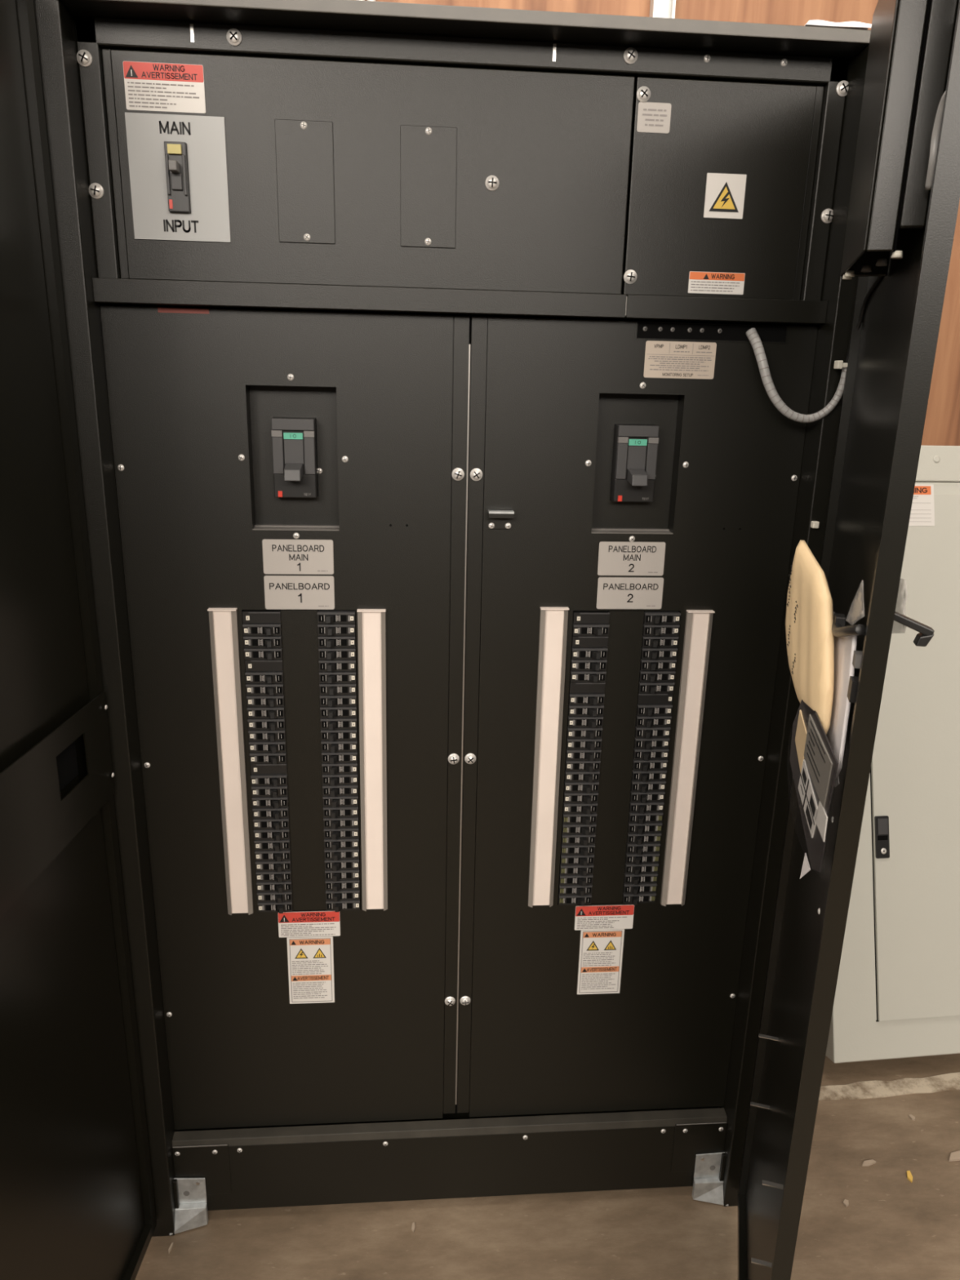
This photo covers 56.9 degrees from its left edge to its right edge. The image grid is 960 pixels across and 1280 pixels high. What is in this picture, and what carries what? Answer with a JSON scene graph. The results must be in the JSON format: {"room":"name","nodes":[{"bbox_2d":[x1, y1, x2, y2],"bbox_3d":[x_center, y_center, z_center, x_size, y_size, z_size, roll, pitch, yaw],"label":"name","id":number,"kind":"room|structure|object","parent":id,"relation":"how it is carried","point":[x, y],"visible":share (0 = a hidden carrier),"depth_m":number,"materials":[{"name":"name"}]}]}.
{"room":"electrical room","nodes":[
{"label":"electrical room","id":0,"kind":"room"},
{"bbox_2d":[134,1053,959,1279],"bbox_3d":[0.198,1.603,-0.133,6.200,0.050,6.200,0,16,-5],"label":"floor","id":1,"kind":"structure","parent":0,"point":[891,1227],"depth_m":1.61,"materials":[{"name":"concrete"}]},
{"bbox_2d":[168,1242,173,1253],"bbox_3d":[-0.544,1.070,1.558,0.004,0.004,0.020,3,16,5],"label":"wood splinter","id":2,"kind":"object","parent":1,"relation":"on","point":[172,1243],"visible":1,"depth_m":1.56,"materials":[{"name":"beige wood"}]},
{"bbox_2d":[411,1222,414,1232],"bbox_3d":[-0.121,1.065,1.607,0.006,0.004,0.018,1,16,-1],"label":"wood splinter","id":3,"kind":"object","parent":1,"relation":"on","point":[413,1224],"visible":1,"depth_m":1.60,"materials":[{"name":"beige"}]},
{"bbox_2d":[0,0,959,1279],"bbox_3d":[-0.061,0.089,1.525,1.140,1.930,1.344,0,16,-5],"label":"tall cabinet","id":4,"kind":"object","parent":1,"relation":"on","point":[472,246],"visible":1,"depth_m":1.27,"materials":[{"name":"black metal"}]},
{"bbox_2d":[164,141,191,213],"bbox_3d":[-0.397,-0.605,1.157,0.027,0.083,0.036,0,16,-5],"label":"main circuit breaker","id":5,"kind":"object","parent":4,"relation":"attached to","point":[175,153],"visible":1,"depth_m":1.16,"materials":[{"name":"black plastic"}]},
{"bbox_2d":[271,417,322,497],"bbox_3d":[-0.265,-0.262,1.279,0.068,0.113,0.058,0,16,-5],"label":"main circuit breaker","id":6,"kind":"object","parent":4,"relation":"attached to","point":[294,440],"visible":1,"depth_m":1.28,"materials":[{"name":"black plastic"}]},
{"bbox_2d":[242,609,360,913],"bbox_3d":[-0.280,0.200,1.419,0.168,0.516,0.055,0,16,-5],"label":"panelboard","id":7,"kind":"object","parent":4,"relation":"attached to","point":[300,665],"visible":1,"depth_m":1.40,"materials":[{"name":"black plastic"}]},
{"bbox_2d":[557,610,680,906],"bbox_3d":[0.222,0.200,1.460,0.168,0.516,0.055,0,16,-5],"label":"panelboard","id":8,"kind":"object","parent":4,"relation":"attached to","point":[623,663],"visible":1,"depth_m":1.44,"materials":[{"name":"black plastic"}]},
{"bbox_2d":[609,424,658,502],"bbox_3d":[0.237,-0.262,1.319,0.069,0.113,0.058,0,16,-5],"label":"main circuit breaker","id":9,"kind":"object","parent":4,"relation":"attached to","point":[635,446],"visible":1,"depth_m":1.32,"materials":[{"name":"black plastic"}]},
{"bbox_2d":[800,853,810,879],"bbox_3d":[0.419,0.297,1.140,0.001,0.042,0.032,2,16,3],"label":"paper","id":10,"kind":"object","parent":4,"relation":"attached to","point":[806,868],"visible":1,"depth_m":1.14,"materials":[{"name":"white paper"}]},
{"bbox_2d":[785,540,834,733],"bbox_3d":[0.391,-0.011,1.049,0.022,0.191,0.184,2,16,3],"label":"envelope","id":11,"kind":"object","parent":4,"relation":"in","point":[809,620],"visible":0.99,"depth_m":1.02,"materials":[{"name":"paper"}]},
{"bbox_2d":[789,699,838,871],"bbox_3d":[0.372,0.161,1.005,0.004,0.164,0.156,2,16,3],"label":"booklet","id":12,"kind":"object","parent":4,"relation":"attached to","point":[814,763],"visible":1,"depth_m":0.98,"materials":[{"name":"grey paper"}]},
{"bbox_2d":[746,276,882,422],"bbox_3d":[0.478,-0.386,1.200,0.112,0.183,0.236,-6,18,-24],"label":"cable","id":13,"kind":"object","parent":4,"relation":"attached to","point":[752,334],"visible":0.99,"depth_m":1.26,"materials":[{"name":"grey plastic"},{"name":"black plastic"},{"name":"white nylon"}]},
{"bbox_2d":[834,776,839,786],"bbox_3d":[0.397,0.151,0.996,0.001,0.021,0.041,2,16,3],"label":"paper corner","id":14,"kind":"object","parent":4,"relation":"in","point":[837,782],"visible":0.26,"depth_m":0.98,"materials":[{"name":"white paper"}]},
{"bbox_2d":[804,19,871,29],"bbox_3d":[0.465,-0.804,1.170,0.100,0.012,0.069,0,16,-5],"label":"paper sheet","id":15,"kind":"object","parent":4,"relation":"on","point":[815,23],"visible":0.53,"depth_m":1.14,"materials":[{"name":"white paper"}]},
{"bbox_2d":[826,635,857,780],"bbox_3d":[0.403,0.057,1.009,0.008,0.169,0.157,4,16,9],"label":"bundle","id":16,"kind":"object","parent":4,"relation":"attached to","point":[844,646],"visible":0.71,"depth_m":0.97,"materials":[{"name":"white paper"}]},
{"bbox_2d":[842,1199,848,1207],"bbox_3d":[0.692,1.065,1.675,0.010,0.004,0.014,12,19,32],"label":"wood splinter","id":17,"kind":"object","parent":1,"relation":"on","point":[846,1203],"visible":1,"depth_m":1.67,"materials":[{"name":"beige wood"}]},
{"bbox_2d":[862,1159,875,1166],"bbox_3d":[0.773,1.041,1.764,0.032,0.004,0.010,-3,17,-16],"label":"wood splinter","id":18,"kind":"object","parent":1,"relation":"on","point":[868,1162],"visible":1,"depth_m":1.76,"materials":[{"name":"beige wood"}]},
{"bbox_2d":[818,1072,959,1100],"bbox_3d":[1.649,0.983,2.041,2.206,0.002,0.098,-1,16,-8],"label":"trim","id":19,"kind":"structure","parent":1,"relation":"on","point":[948,1082],"depth_m":1.96,"materials":[{"name":"white concrete"}]},
{"bbox_2d":[825,444,959,1062],"bbox_3d":[1.277,0.241,2.124,1.050,1.363,0.588,-1,16,-7],"label":"cabinet","id":20,"kind":"object","parent":1,"relation":"on","point":[897,993],"visible":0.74,"depth_m":1.98,"materials":[{"name":"metal"}]},
{"bbox_2d":[906,1170,912,1182],"bbox_3d":[0.842,1.051,1.736,0.010,0.004,0.026,5,16,13],"label":"paper scrap","id":21,"kind":"object","parent":1,"relation":"on","point":[909,1176],"visible":1,"depth_m":1.73,"materials":[{"name":"yellow paper"}]},
{"bbox_2d":[908,1114,915,1120],"bbox_3d":[0.917,1.012,1.877,0.010,0.004,0.013,-3,17,-16],"label":"wood splinter","id":22,"kind":"object","parent":1,"relation":"on","point":[911,1117],"visible":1,"depth_m":1.88,"materials":[{"name":"beige wood"}]},
{"bbox_2d":[948,1151,959,1161],"bbox_3d":[0.966,1.039,1.786,0.060,0.004,0.018,-4,17,-18],"label":"wood splinter","id":23,"kind":"object","parent":1,"relation":"on","point":[954,1156],"visible":1,"depth_m":1.78,"materials":[{"name":"beige wood"}]},
{"bbox_2d":[364,0,959,445],"bbox_3d":[0.015,-0.644,2.141,6.200,3.000,0.060,0,16,-5],"label":"wall","id":24,"kind":"structure","parent":0,"point":[942,420],"depth_m":1.95,"materials":[{"name":"brown wood"}]},
{"bbox_2d":[648,0,675,18],"bbox_3d":[0.393,-1.298,1.933,0.048,1.590,0.032,0,16,-5],"label":"conduit","id":25,"kind":"object","parent":24,"relation":"attached to","point":[658,8],"visible":0.02,"depth_m":1.91,"materials":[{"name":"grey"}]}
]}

